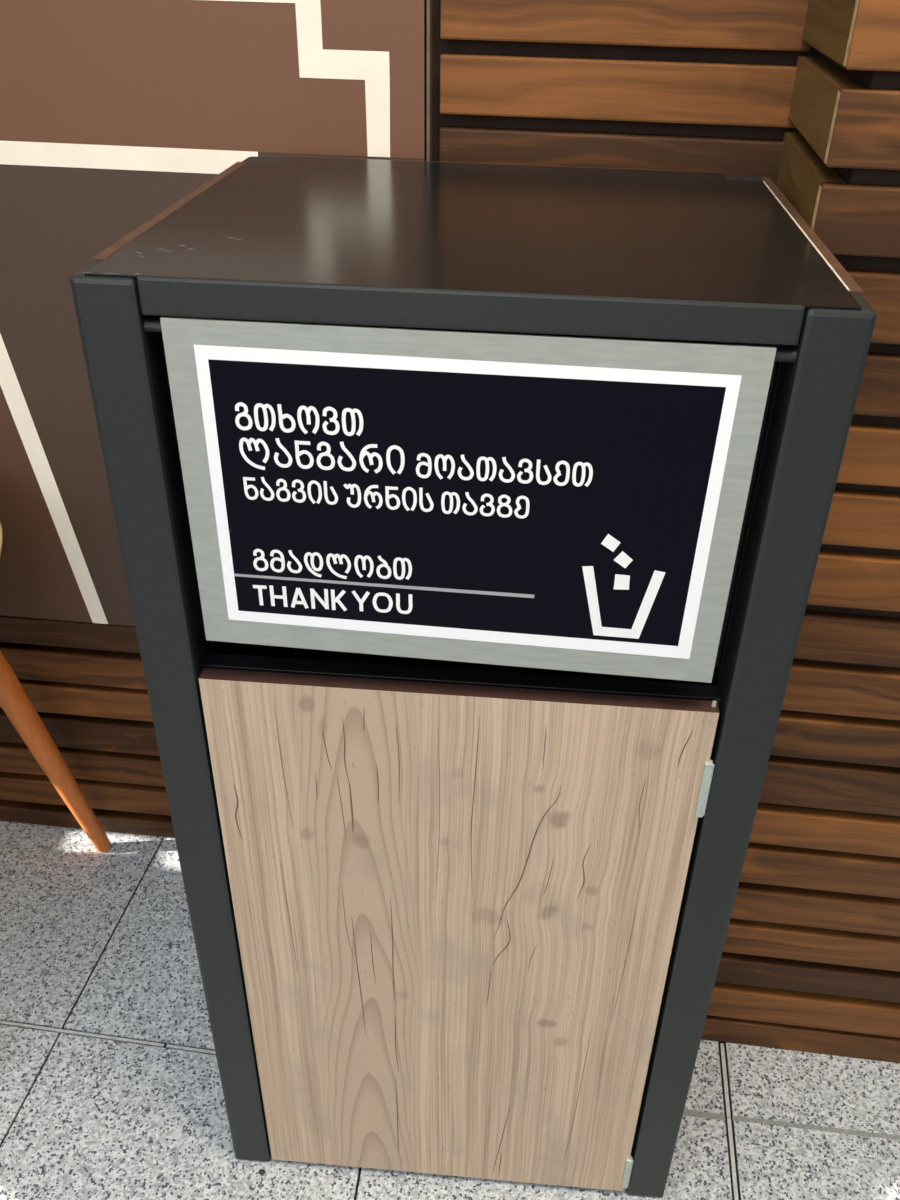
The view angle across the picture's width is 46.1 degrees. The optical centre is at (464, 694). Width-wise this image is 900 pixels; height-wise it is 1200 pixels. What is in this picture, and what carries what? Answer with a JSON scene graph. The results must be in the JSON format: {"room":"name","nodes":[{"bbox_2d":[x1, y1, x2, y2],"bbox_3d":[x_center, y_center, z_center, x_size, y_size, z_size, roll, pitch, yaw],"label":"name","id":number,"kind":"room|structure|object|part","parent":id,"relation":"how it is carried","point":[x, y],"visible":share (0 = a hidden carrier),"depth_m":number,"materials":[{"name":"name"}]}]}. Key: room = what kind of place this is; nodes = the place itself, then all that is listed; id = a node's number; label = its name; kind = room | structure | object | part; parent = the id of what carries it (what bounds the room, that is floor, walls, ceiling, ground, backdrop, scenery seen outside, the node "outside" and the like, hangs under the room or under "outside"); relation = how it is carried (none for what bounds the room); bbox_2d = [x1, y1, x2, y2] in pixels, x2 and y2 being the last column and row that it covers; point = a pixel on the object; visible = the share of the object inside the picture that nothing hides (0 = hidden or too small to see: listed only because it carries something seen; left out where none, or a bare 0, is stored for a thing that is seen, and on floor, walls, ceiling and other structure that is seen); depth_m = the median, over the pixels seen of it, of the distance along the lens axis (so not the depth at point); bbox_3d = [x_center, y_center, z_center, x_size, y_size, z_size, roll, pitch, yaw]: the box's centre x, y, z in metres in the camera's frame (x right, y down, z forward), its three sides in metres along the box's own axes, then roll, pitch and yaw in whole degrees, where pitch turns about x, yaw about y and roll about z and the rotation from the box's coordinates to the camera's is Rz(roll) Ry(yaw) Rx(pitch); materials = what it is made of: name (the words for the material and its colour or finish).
{"room":"fast food restaurant","nodes":[
{"label":"fast food restaurant","id":0,"kind":"room"},
{"bbox_2d":[0,0,818,837],"bbox_3d":[-1.017,-0.795,1.149,2.781,2.400,0.052,5,36,5],"label":"wall","id":1,"kind":"structure","parent":0,"point":[678,85],"depth_m":1.10,"materials":[{"name":"brown wood"}]},
{"bbox_2d":[0,0,432,625],"bbox_3d":[-1.166,-0.848,1.113,2.284,1.678,0.024,5,36,5],"label":"wall panel","id":2,"kind":"object","parent":1,"relation":"attached to","point":[113,112],"visible":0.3,"depth_m":1.15,"materials":[{"name":"brown paint"}]},
{"bbox_3d":[-0.034,-0.750,1.019,0.004,1.679,0.020,5,36,5],"label":"edge trim","id":3,"kind":"part","parent":2,"relation":"part of","materials":[{"name":"black metal"}]},
{"bbox_2d":[0,821,899,1199],"bbox_3d":[-0.260,1.110,0.607,6.600,0.030,4.237,4,36,3],"label":"floor","id":4,"kind":"structure","parent":0,"point":[93,941],"depth_m":1.40,"materials":[{"name":"stone"}]},
{"bbox_2d":[0,523,110,851],"bbox_3d":[-0.863,0.087,1.388,0.611,0.700,0.477,4,36,3],"label":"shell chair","id":5,"kind":"object","parent":4,"relation":"on","point":[16,704],"visible":1,"depth_m":1.59,"materials":[{"name":"orange wood"}]},
{"bbox_3d":[-0.641,0.093,1.614,0.127,0.436,0.041,-11,38,-17],"label":"leg","id":6,"kind":"part","parent":5,"relation":"part of","materials":[{"name":"orange wood"}]},
{"bbox_2d":[0,1021,163,1047],"bbox_3d":[-1.285,0.393,1.547,1.763,0.003,0.004,6,36,6],"label":"trim","id":7,"kind":"structure","parent":4,"relation":"on","point":[1,1022],"depth_m":1.47,"materials":[{"name":"metal"}]},
{"bbox_2d":[166,1044,215,1054],"bbox_3d":[-0.265,0.497,1.438,0.292,0.003,0.004,6,36,6],"label":"trim","id":8,"kind":"structure","parent":4,"relation":"on","point":[168,1045],"depth_m":1.45,"materials":[{"name":"metal"}]},
{"bbox_2d":[70,156,876,1197],"bbox_3d":[0.009,0.028,1.189,0.530,1.057,0.486,4,36,3],"label":"litter bin","id":9,"kind":"object","parent":4,"relation":"on","point":[470,519],"visible":1,"depth_m":0.85,"materials":[{"name":"metal"}]},
{"bbox_3d":[-0.250,0.006,1.202,0.009,1.046,0.392,4,36,3],"label":"panel","id":10,"kind":"part","parent":9,"relation":"part of","materials":[{"name":"brown plastic"}]},
{"bbox_3d":[-0.251,0.139,1.027,0.045,1.055,0.045,4,36,3],"label":"post","id":11,"kind":"part","parent":9,"relation":"part of","materials":[{"name":"metal"}]},
{"bbox_3d":[-0.214,-0.115,1.382,0.045,1.055,0.045,4,36,3],"label":"post","id":12,"kind":"part","parent":9,"relation":"part of","materials":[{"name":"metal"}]},
{"bbox_3d":[-0.015,0.290,1.094,0.433,0.725,0.016,4,36,3],"label":"door","id":13,"kind":"part","parent":9,"relation":"part of","materials":[{"name":"brown wood"}]},
{"bbox_3d":[0.000,-0.239,0.715,0.448,0.008,0.008,4,36,3],"label":"axle rod","id":14,"kind":"part","parent":9,"relation":"part of","materials":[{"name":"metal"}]},
{"bbox_3d":[0.001,-0.258,0.703,0.438,0.025,0.019,4,36,3],"label":"rail","id":15,"kind":"part","parent":9,"relation":"part of","materials":[{"name":"metal"}]},
{"bbox_3d":[0.020,-0.400,0.882,0.509,0.002,0.473,4,36,3],"label":"panel","id":16,"kind":"part","parent":9,"relation":"part of","materials":[{"name":"black metal"}]},
{"bbox_3d":[0.029,-0.115,1.381,0.440,1.046,0.005,4,36,3],"label":"panel","id":17,"kind":"part","parent":9,"relation":"part of","materials":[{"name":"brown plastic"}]},
{"bbox_3d":[0.269,-0.083,1.355,0.045,1.055,0.045,4,36,3],"label":"post","id":18,"kind":"part","parent":9,"relation":"part of","materials":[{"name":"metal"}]},
{"bbox_3d":[0.232,0.171,1.000,0.045,1.055,0.045,4,36,3],"label":"post","id":19,"kind":"part","parent":9,"relation":"part of","materials":[{"name":"metal"}]},
{"bbox_3d":[0.269,0.033,1.184,0.009,1.046,0.418,4,36,3],"label":"panel","id":20,"kind":"part","parent":9,"relation":"part of","materials":[{"name":"brown plastic"}]},
{"bbox_2d":[720,1043,730,1117],"bbox_3d":[0.352,0.520,1.429,0.005,0.003,0.114,5,36,5],"label":"trim","id":21,"kind":"structure","parent":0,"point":[725,1082],"depth_m":1.43,"materials":[{"name":"metal"}]},
{"bbox_2d":[727,1118,738,1199],"bbox_3d":[0.267,0.934,0.848,0.005,0.003,1.320,5,36,5],"label":"trim","id":22,"kind":"structure","parent":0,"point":[730,1136],"depth_m":1.33,"materials":[{"name":"metal"}]},
{"bbox_2d":[701,0,899,1062],"bbox_3d":[0.913,-0.530,0.850,1.219,2.400,0.301,5,36,5],"label":"wall","id":23,"kind":"structure","parent":0,"point":[810,959],"depth_m":1.12,"materials":[{"name":"brown wood"}]}
]}

